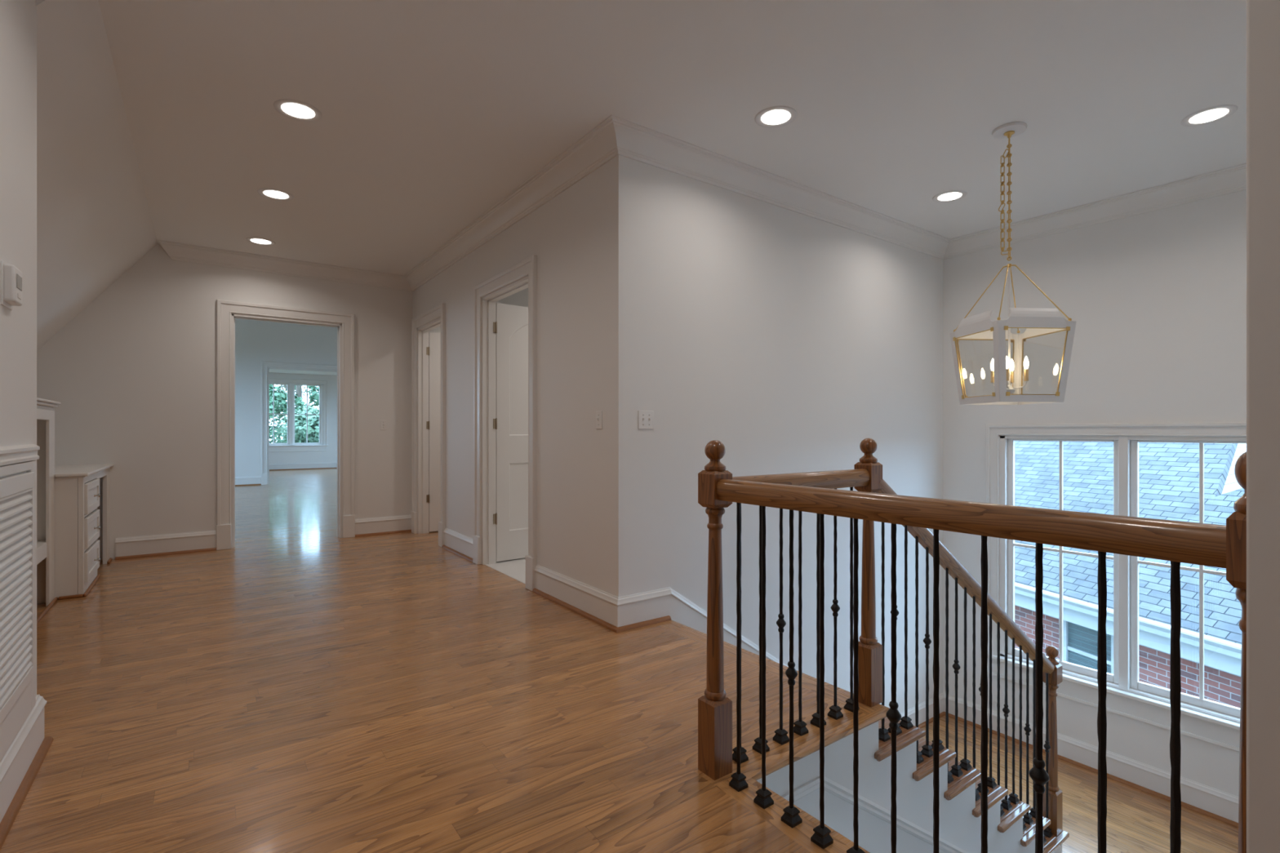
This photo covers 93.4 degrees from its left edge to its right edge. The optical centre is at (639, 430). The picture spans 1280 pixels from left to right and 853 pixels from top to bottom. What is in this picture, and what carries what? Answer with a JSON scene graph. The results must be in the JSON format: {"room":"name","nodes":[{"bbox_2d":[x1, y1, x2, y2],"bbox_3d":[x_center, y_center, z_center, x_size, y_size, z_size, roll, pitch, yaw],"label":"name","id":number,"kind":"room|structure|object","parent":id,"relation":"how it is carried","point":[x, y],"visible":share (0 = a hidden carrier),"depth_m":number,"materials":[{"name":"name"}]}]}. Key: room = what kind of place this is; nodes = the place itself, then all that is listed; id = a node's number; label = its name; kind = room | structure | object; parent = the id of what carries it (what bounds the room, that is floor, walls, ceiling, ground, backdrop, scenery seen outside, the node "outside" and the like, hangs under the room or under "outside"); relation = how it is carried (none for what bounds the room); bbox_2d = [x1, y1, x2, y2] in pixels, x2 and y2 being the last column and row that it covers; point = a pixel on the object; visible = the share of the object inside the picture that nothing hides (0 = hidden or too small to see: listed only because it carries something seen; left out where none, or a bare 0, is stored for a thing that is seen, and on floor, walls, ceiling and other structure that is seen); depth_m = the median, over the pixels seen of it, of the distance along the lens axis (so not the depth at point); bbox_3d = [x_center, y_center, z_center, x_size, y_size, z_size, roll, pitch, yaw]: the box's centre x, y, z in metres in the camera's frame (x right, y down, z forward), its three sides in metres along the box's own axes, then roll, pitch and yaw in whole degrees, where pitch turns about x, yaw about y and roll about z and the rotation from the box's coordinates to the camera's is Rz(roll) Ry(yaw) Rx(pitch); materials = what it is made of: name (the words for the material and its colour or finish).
{"room":"upstairs landing","nodes":[
{"label":"upstairs landing","id":0,"kind":"room"},
{"bbox_2d":[0,0,36,696],"bbox_3d":[-0.693,-0.300,-0.015,0.120,3.000,5.590,0,0,-36],"label":"wall","id":1,"kind":"structure","parent":0,"point":[18,18],"depth_m":2.05,"materials":[{"name":"paint"}]},
{"bbox_2d":[0,260,22,310],"bbox_3d":[-2.011,-0.461,1.933,0.033,0.136,0.120,0,0,-36],"label":"thermostat","id":2,"kind":"object","parent":1,"relation":"attached to","point":[11,276],"visible":1,"depth_m":1.90,"materials":[{"name":"white plastic"}]},
{"bbox_2d":[0,471,34,724],"bbox_3d":[-1.790,0.511,1.617,0.026,0.727,1.314,0,0,-36],"label":"air vent grille","id":3,"kind":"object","parent":1,"relation":"in","point":[16,491],"depth_m":1.96,"materials":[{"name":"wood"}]},
{"bbox_2d":[0,460,35,761],"bbox_3d":[-1.788,0.556,1.610,0.014,0.893,1.465,0,0,-36],"label":"frame","id":4,"kind":"object","parent":1,"relation":"attached to","point":[16,717],"visible":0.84,"depth_m":2.02,"materials":[{"name":"wood"}]},
{"bbox_2d":[0,444,39,466],"bbox_3d":[-0.618,0.078,0.000,0.018,0.056,5.525,0,0,-36],"label":"cap","id":5,"kind":"object","parent":1,"relation":"attached to","point":[9,455],"visible":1,"depth_m":2.00,"materials":[{"name":"wood"}]},
{"bbox_2d":[0,694,46,822],"bbox_3d":[-0.691,1.101,0.002,0.144,0.197,5.614,0,0,-36],"label":"baseboard","id":6,"kind":"structure","parent":1,"relation":"attached to","point":[15,764],"depth_m":2.01,"materials":[{"name":"wood"}]},
{"bbox_2d":[0,736,53,849],"bbox_3d":[-0.689,1.188,0.013,0.160,0.024,5.630,0,0,-36],"label":"trim","id":7,"kind":"structure","parent":1,"relation":"attached to","point":[11,815],"depth_m":1.98,"materials":[{"name":"wood"}]},
{"bbox_2d":[35,0,157,350],"bbox_3d":[-4.107,-0.723,3.575,1.745,2.453,4.270,0,0,-36],"label":"ceiling","id":8,"kind":"structure","parent":0,"point":[94,220],"depth_m":3.58,"materials":[{"name":"paint"}]},
{"bbox_2d":[36,243,440,560],"bbox_3d":[-3.588,-0.825,6.656,7.200,4.050,0.150,0,0,-36],"label":"wall","id":9,"kind":"structure","parent":0,"point":[132,375],"depth_m":5.88,"materials":[{"name":"paint"}]},
{"bbox_2d":[115,530,216,556],"bbox_3d":[-4.571,1.101,5.836,0.767,0.197,0.024,0,0,-36],"label":"baseboard","id":10,"kind":"structure","parent":9,"relation":"attached to","point":[156,544],"depth_m":5.82,"materials":[{"name":"wood"}]},
{"bbox_2d":[115,547,216,559],"bbox_3d":[-4.561,1.188,5.823,0.767,0.024,0.022,0,0,-36],"label":"trim","id":11,"kind":"structure","parent":9,"relation":"attached to","point":[211,548],"depth_m":5.80,"materials":[{"name":"wood"}]},
{"bbox_2d":[216,299,355,550],"bbox_3d":[-3.783,-0.059,6.491,1.278,2.518,0.192,0,0,-36],"label":"door frame","id":12,"kind":"structure","parent":9,"relation":"attached to","point":[345,331],"depth_m":6.34,"materials":[{"name":"wood"}]},
{"bbox_2d":[355,515,411,534],"bbox_3d":[-2.948,1.101,6.974,0.640,0.197,0.085,0,0,-36],"label":"baseboard","id":13,"kind":"structure","parent":9,"relation":"attached to","point":[393,523],"depth_m":6.99,"materials":[{"name":"wood"}]},
{"bbox_2d":[355,529,411,537],"bbox_3d":[-2.950,1.188,6.962,0.622,0.024,0.067,0,0,-36],"label":"trim","id":14,"kind":"structure","parent":9,"relation":"attached to","point":[403,531],"depth_m":6.97,"materials":[{"name":"wood"}]},
{"bbox_2d":[380,420,386,430],"bbox_3d":[-2.975,-0.065,6.996,0.070,0.115,0.018,0,0,-36],"label":"light switch","id":15,"kind":"object","parent":9,"relation":"attached to","point":[383,423],"visible":1,"depth_m":7.00,"materials":[{"name":"white plastic"}]},
{"bbox_2d":[235,318,337,476],"bbox_3d":[-8.250,-0.825,13.515,7.700,4.050,0.130,0,0,-36],"label":"wall","id":16,"kind":"structure","parent":0,"point":[255,341],"depth_m":13.29,"materials":[{"name":"paint"}]},
{"bbox_2d":[235,475,261,484],"bbox_3d":[-9.806,1.101,12.293,3.545,0.197,0.024,0,0,-36],"label":"baseboard","id":17,"kind":"structure","parent":16,"relation":"attached to","point":[252,479],"depth_m":13.18,"materials":[{"name":"wood"}]},
{"bbox_2d":[235,484,261,485],"bbox_3d":[-9.796,1.188,12.279,3.545,0.024,0.022,0,0,-36],"label":"trim","id":18,"kind":"structure","parent":16,"relation":"attached to","point":[246,484],"depth_m":13.18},
{"bbox_2d":[261,360,337,484],"bbox_3d":[-7.403,-0.169,14.106,2.495,2.738,0.172,0,0,-36],"label":"door frame","id":19,"kind":"structure","parent":16,"relation":"attached to","point":[273,365],"depth_m":13.40,"materials":[{"name":"wood"}]},
{"bbox_2d":[269,372,337,463],"bbox_3d":[-10.888,-0.450,18.433,6.400,3.300,0.150,0,0,-36],"label":"wall","id":20,"kind":"structure","parent":0,"point":[331,455],"depth_m":18.98,"materials":[{"name":"paint"}]},
{"bbox_2d":[269,377,328,452],"bbox_3d":[-10.733,-0.467,18.501,2.070,2.214,0.202,0,0,-36],"label":"window","id":21,"kind":"structure","parent":20,"relation":"in","point":[291,446],"depth_m":18.61,"materials":[{"name":"wood"}]},
{"bbox_2d":[269,462,337,469],"bbox_3d":[-10.837,1.101,18.363,6.200,0.197,0.024,0,0,-36],"label":"baseboard","id":22,"kind":"structure","parent":20,"relation":"attached to","point":[324,464],"depth_m":18.66,"materials":[{"name":"wood"}]},
{"bbox_2d":[269,467,337,470],"bbox_3d":[-10.827,1.188,18.349,6.200,0.024,0.022,0,0,-36],"label":"trim","id":23,"kind":"structure","parent":20,"relation":"attached to","point":[317,468],"depth_m":18.63,"materials":[{"name":"wood"}]},
{"bbox_2d":[269,368,337,375],"bbox_3d":[-9.262,-1.800,16.190,6.400,0.100,5.390,0,0,-36],"label":"ceiling","id":24,"kind":"structure","parent":0,"point":[274,371],"depth_m":18.21,"materials":[{"name":"paint"}]},
{"bbox_2d":[0,468,826,852],"bbox_3d":[-4.545,1.349,8.402,7.700,0.302,23.740,0,0,-36],"label":"floor","id":25,"kind":"structure","parent":0,"point":[297,686],"depth_m":2.59,"materials":[{"name":"brown wood"}]},
{"bbox_2d":[36,397,61,623],"bbox_3d":[-3.802,0.498,3.268,0.678,1.403,2.095,0,0,-36],"label":"bookcase","id":26,"kind":"object","parent":25,"relation":"on","point":[45,407],"visible":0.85,"depth_m":4.18,"materials":[{"name":"wood"}]},
{"bbox_2d":[54,463,114,599],"bbox_3d":[-4.906,0.753,4.643,1.204,0.893,1.563,0,0,-36],"label":"cabinet","id":27,"kind":"object","parent":25,"relation":"on","point":[77,486],"visible":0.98,"depth_m":4.34,"materials":[{"name":"wood"}]},
{"bbox_2d":[412,162,607,592],"bbox_3d":[-1.408,-0.300,5.497,0.120,3.000,4.285,0,0,-36],"label":"wall","id":28,"kind":"structure","parent":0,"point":[567,234],"depth_m":4.23,"materials":[{"name":"paint"}]},
{"bbox_2d":[411,302,445,546],"bbox_3d":[-2.298,-0.057,6.692,0.162,2.513,1.125,0,0,-36],"label":"door frame","id":29,"kind":"structure","parent":28,"relation":"attached to","point":[420,336],"depth_m":7.02,"materials":[{"name":"wood"}]},
{"bbox_2d":[426,332,440,531],"bbox_3d":[-2.124,0.015,7.271,0.863,2.345,0.117,0,0,-33],"label":"door","id":30,"kind":"structure","parent":28,"relation":"attached to","point":[433,351],"depth_m":7.11,"materials":[{"name":"wood"}]},
{"bbox_2d":[441,545,472,562],"bbox_3d":[-1.768,1.188,5.841,0.022,0.024,0.875,0,0,-36],"label":"trim","id":31,"kind":"structure","parent":28,"relation":"attached to","point":[445,547],"depth_m":5.83,"materials":[{"name":"wood"}]},
{"bbox_2d":[443,528,472,558],"bbox_3d":[-1.754,1.101,5.851,0.024,0.197,0.875,0,0,-36],"label":"baseboard","id":32,"kind":"structure","parent":28,"relation":"attached to","point":[460,543],"depth_m":5.85,"materials":[{"name":"wood"}]},
{"bbox_2d":[472,254,537,591],"bbox_3d":[-1.095,-0.057,5.032,0.162,2.513,1.225,0,0,-36],"label":"door frame","id":33,"kind":"structure","parent":28,"relation":"attached to","point":[485,308],"depth_m":5.39,"materials":[{"name":"wood"}]},
{"bbox_2d":[493,302,528,561],"bbox_3d":[-0.934,0.015,5.718,0.963,2.345,0.117,0,0,-39],"label":"door","id":34,"kind":"structure","parent":28,"relation":"in","point":[510,327],"depth_m":5.56,"materials":[{"name":"wood"}]},
{"bbox_2d":[595,410,602,429],"bbox_3d":[-0.263,-0.067,3.798,0.018,0.115,0.070,0,0,-36],"label":"light switch","id":35,"kind":"object","parent":28,"relation":"attached to","point":[598,413],"visible":1,"depth_m":3.79,"materials":[{"name":"white plastic"}]},
{"bbox_2d":[532,587,671,632],"bbox_3d":[-0.302,1.188,4.153,0.415,0.024,1.130,0,0,-36],"label":"trim","id":36,"kind":"structure","parent":28,"relation":"attached to","point":[616,629],"depth_m":3.78,"materials":[{"name":"wood"}]},
{"bbox_2d":[534,564,671,626],"bbox_3d":[-0.292,1.101,4.170,0.418,0.197,1.114,0,0,-36],"label":"baseboard","id":37,"kind":"structure","parent":28,"relation":"attached to","point":[618,611],"depth_m":3.80,"materials":[{"name":"wood"}]},
{"bbox_2d":[496,287,528,306],"bbox_3d":[0.139,-0.250,5.556,2.455,2.900,2.565,0,0,-36],"label":"wall","id":38,"kind":"structure","parent":0,"point":[520,298],"depth_m":6.03,"materials":[{"name":"paint"}]},
{"bbox_2d":[97,0,1246,275],"bbox_3d":[0.645,-1.875,3.660,6.600,0.150,9.970,0,0,-36],"label":"ceiling","id":39,"kind":"structure","parent":0,"point":[433,112],"depth_m":3.27,"materials":[{"name":"paint"}]},
{"bbox_2d":[245,237,275,245],"bbox_3d":[-3.604,-1.797,5.732,0.240,0.006,0.240,0,0,-36],"label":"recessed light","id":40,"kind":"object","parent":39,"relation":"in","point":[259,241],"visible":1,"depth_m":5.72,"materials":[{"name":"white paint"}]},
{"bbox_2d":[257,187,293,200],"bbox_3d":[-2.773,-1.797,4.593,0.240,0.006,0.240,0,0,-36],"label":"recessed light","id":41,"kind":"object","parent":39,"relation":"in","point":[273,193],"visible":1,"depth_m":4.59,"materials":[{"name":"white paint"}]},
{"bbox_2d":[273,98,322,121],"bbox_3d":[-1.923,-1.797,3.391,0.240,0.006,0.240,0,0,-36],"label":"recessed light","id":42,"kind":"object","parent":39,"relation":"in","point":[295,109],"visible":1,"depth_m":3.38,"materials":[{"name":"white paint"}]},
{"bbox_2d":[754,106,797,128],"bbox_3d":[0.779,-1.797,3.461,0.240,0.006,0.240,0,0,-36],"label":"recessed light","id":43,"kind":"object","parent":39,"relation":"in","point":[774,117],"visible":1,"depth_m":3.46,"materials":[{"name":"white paint"}]},
{"bbox_2d":[932,190,967,202],"bbox_3d":[2.379,-1.797,4.633,0.240,0.006,0.240,0,0,-36],"label":"recessed light","id":44,"kind":"object","parent":39,"relation":"in","point":[953,195],"visible":1,"depth_m":4.63,"materials":[{"name":"white paint"}]},
{"bbox_2d":[949,121,1076,404],"bbox_3d":[2.206,-0.981,3.602,0.467,1.638,0.467,0,0,-4],"label":"lantern chandelier","id":45,"kind":"object","parent":39,"relation":"hanging from","point":[1037,322],"visible":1,"depth_m":3.54,"materials":[{"name":"white paint"}]},
{"bbox_2d":[1180,104,1238,126],"bbox_3d":[3.251,-1.797,3.447,0.240,0.006,0.240,0,0,-36],"label":"recessed light","id":46,"kind":"object","parent":39,"relation":"in","point":[1206,116],"visible":1,"depth_m":3.44,"materials":[{"name":"white paint"}]},
{"bbox_2d":[607,155,942,713],"bbox_3d":[1.433,1.400,4.836,3.945,6.400,0.120,0,0,-36],"label":"wall","id":47,"kind":"structure","parent":0,"point":[787,340],"depth_m":4.36,"materials":[{"name":"paint"}]},
{"bbox_2d":[638,410,653,429],"bbox_3d":[0.040,-0.066,3.741,0.117,0.115,0.018,0,0,-36],"label":"light switch","id":48,"kind":"object","parent":47,"relation":"attached to","point":[646,418],"visible":1,"depth_m":3.74,"materials":[{"name":"white plastic"}]},
{"bbox_2d":[670,587,788,666],"bbox_3d":[1.126,2.082,4.524,2.295,2.157,0.024,0,0,-36],"label":"baseboard","id":49,"kind":"structure","parent":47,"relation":"attached to","point":[684,611],"depth_m":3.97,"materials":[{"name":"wood"}]},
{"bbox_2d":[900,692,1239,822],"bbox_3d":[3.242,2.642,4.149,1.520,0.197,3.115,0,0,-36],"label":"baseboard","id":50,"kind":"structure","parent":47,"relation":"attached to","point":[1225,805],"depth_m":4.72,"materials":[{"name":"wood"}]},
{"bbox_2d":[918,711,1238,827],"bbox_3d":[3.235,2.728,4.144,1.502,0.024,3.079,0,0,-36],"label":"trim","id":51,"kind":"structure","parent":47,"relation":"attached to","point":[1234,824],"depth_m":4.71,"materials":[{"name":"wood"}]},
{"bbox_2d":[920,715,1238,852],"bbox_3d":[3.256,2.890,4.147,1.540,0.300,3.135,0,0,-36],"label":"floor","id":52,"kind":"structure","parent":0,"point":[1138,821],"depth_m":4.31,"materials":[{"name":"brown wood"}]},
{"bbox_2d":[942,189,1246,796],"bbox_3d":[3.918,1.400,4.639,0.150,6.400,3.115,0,0,-36],"label":"wall","id":53,"kind":"structure","parent":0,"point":[1157,300],"depth_m":4.78,"materials":[{"name":"paint"}]},
{"bbox_2d":[986,422,1246,751],"bbox_3d":[3.807,1.081,4.732,0.202,2.279,2.064,0,0,-36],"label":"window","id":54,"kind":"structure","parent":53,"relation":"attached to","point":[1217,731],"depth_m":4.72,"materials":[{"name":"wood"}]},
{"bbox_2d":[1246,0,1279,852],"bbox_3d":[1.826,-0.300,-0.023,0.130,3.000,2.620,0,0,-36],"label":"wall","id":55,"kind":"structure","parent":0,"point":[1263,16],"depth_m":0.98,"materials":[{"name":"paint"}]},
{"bbox_2d":[158,114,1246,291],"bbox_3d":[0.069,-1.730,4.570,6.165,0.140,7.520,0,0,-36],"label":"crown molding","id":56,"kind":"structure","parent":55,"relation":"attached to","point":[615,135],"depth_m":4.66,"materials":[{"name":"wood"}]},
{"bbox_2d":[1226,451,1246,852],"bbox_3d":[1.049,0.617,1.049,0.085,1.166,0.027,0,0,-36],"label":"newel post","id":57,"kind":"object","parent":55,"relation":"attached to","point":[1236,523],"visible":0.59,"depth_m":1.03,"materials":[{"name":"brown wood"}]},
{"bbox_3d":[2.137,4.650,3.348,4.550,0.100,3.355,0,0,-36],"label":"floor","id":58,"kind":"structure","parent":0,"visible":0},
{"bbox_2d":[781,716,1069,852],"bbox_3d":[1.091,2.914,3.558,2.883,3.372,1.512,0,0,-36],"label":"staircase","id":59,"kind":"structure","parent":58,"relation":"on","point":[959,811],"depth_m":2.81,"materials":[{"name":"white paint"}]},
{"bbox_2d":[875,479,1054,844],"bbox_3d":[1.797,1.363,3.229,1.920,2.335,0.068,0,0,-36],"label":"stair railing","id":60,"kind":"object","parent":59,"relation":"on","point":[924,536],"visible":0.77,"depth_m":3.16,"materials":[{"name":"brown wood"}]},
{"bbox_2d":[1042,645,1062,836],"bbox_3d":[2.609,1.947,3.817,0.085,1.166,0.085,0,0,-36],"label":"newel post","id":61,"kind":"object","parent":59,"relation":"on","point":[1055,677],"visible":0.77,"depth_m":3.79,"materials":[{"name":"brown wood"}]},
{"bbox_3d":[1.342,1.364,1.352,0.960,0.272,5.415,0,0,-36],"label":"wall","id":62,"kind":"structure","parent":0,"visible":0},
{"bbox_2d":[655,620,880,714],"bbox_3d":[0.558,1.214,3.192,0.110,0.028,1.515,0,0,-36],"label":"trim","id":63,"kind":"structure","parent":62,"relation":"on","point":[810,684],"depth_m":3.08,"materials":[{"name":"brown wood"}]},
{"bbox_2d":[853,438,882,707],"bbox_3d":[1.012,0.617,2.672,0.085,1.166,0.085,0,0,-36],"label":"newel post","id":64,"kind":"object","parent":63,"relation":"on","point":[869,651],"visible":0.79,"depth_m":2.65,"materials":[{"name":"brown wood"}]},
{"bbox_2d":[677,697,866,785],"bbox_3d":[0.547,1.214,2.372,0.870,0.028,0.200,0,0,-36],"label":"trim","id":65,"kind":"structure","parent":62,"relation":"on","point":[748,737],"depth_m":2.36,"materials":[{"name":"brown wood"}]},
{"bbox_2d":[697,440,732,780],"bbox_3d":[0.265,0.617,2.126,0.085,1.166,0.085,0,0,-36],"label":"newel post","id":66,"kind":"object","parent":65,"relation":"on","point":[714,708],"visible":0.99,"depth_m":2.10,"materials":[{"name":"brown wood"}]},
{"bbox_2d":[732,468,870,764],"bbox_3d":[0.639,0.684,2.399,0.841,1.032,0.068,0,0,-36],"label":"guard railing","id":67,"kind":"object","parent":65,"relation":"on","point":[834,479],"visible":0.73,"depth_m":2.39,"materials":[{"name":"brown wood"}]},
{"bbox_2d":[669,619,889,852],"bbox_3d":[0.708,1.214,2.460,0.806,0.028,2.893,0,0,-6],"label":"trim","id":68,"kind":"structure","parent":62,"relation":"attached to","point":[754,774],"depth_m":2.27,"materials":[{"name":"brown wood"}]},
{"bbox_2d":[715,777,850,852],"bbox_3d":[1.442,1.214,0.489,0.109,0.028,3.900,0,0,-36],"label":"trim","id":69,"kind":"structure","parent":62,"relation":"on","point":[802,833],"depth_m":1.85,"materials":[{"name":"brown wood"}]},
{"bbox_2d":[716,479,1226,852],"bbox_3d":[0.664,0.684,1.575,0.068,1.032,1.276,0,0,-36],"label":"guard railing","id":70,"kind":"object","parent":69,"relation":"on","point":[1177,542],"visible":1,"depth_m":1.39,"materials":[{"name":"brown wood"}]},
{"bbox_2d":[756,721,876,814],"bbox_3d":[1.070,1.364,1.834,0.835,0.272,1.315,0,0,-36],"label":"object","id":71,"kind":"structure","parent":62,"relation":"attached to","point":[838,755],"depth_m":2.44,"materials":[{"name":"paint"}]},
{"label":"outside","id":72,"kind":"structure","parent":0,"visible":0},
{"bbox_3d":[-0.704,8.300,18.014,140.000,0.200,150.000,0,0,-36],"label":"ground","id":73,"kind":"structure","parent":72,"visible":0},
{"bbox_2d":[269,384,305,443],"bbox_3d":[-16.983,0.687,25.676,4.285,15.036,4.239,0,0,6],"label":"tree","id":74,"kind":"object","parent":73,"relation":"on","point":[277,400],"visible":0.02,"depth_m":26.25,"materials":[{"name":"green plant"}]},
{"bbox_2d":[269,384,319,443],"bbox_3d":[-18.264,-0.886,31.444,5.997,18.180,5.060,0,0,26],"label":"tree","id":75,"kind":"object","parent":73,"relation":"on","point":[314,397],"visible":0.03,"depth_m":30.47,"materials":[{"name":"green plant"}]},
{"bbox_2d":[275,404,319,443],"bbox_3d":[-12.834,3.600,23.761,3.779,9.216,3.428,0,0,11],"label":"tree","id":76,"kind":"object","parent":73,"relation":"on","point":[300,420],"visible":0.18,"depth_m":23.15,"materials":[{"name":"green plant"}]},
{"bbox_2d":[1014,440,1246,707],"bbox_3d":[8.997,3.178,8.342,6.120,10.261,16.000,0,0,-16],"label":"window glass","id":77,"kind":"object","parent":73,"relation":"on","point":[1169,472],"visible":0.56,"depth_m":8.59,"materials":[{"name":"glass"}]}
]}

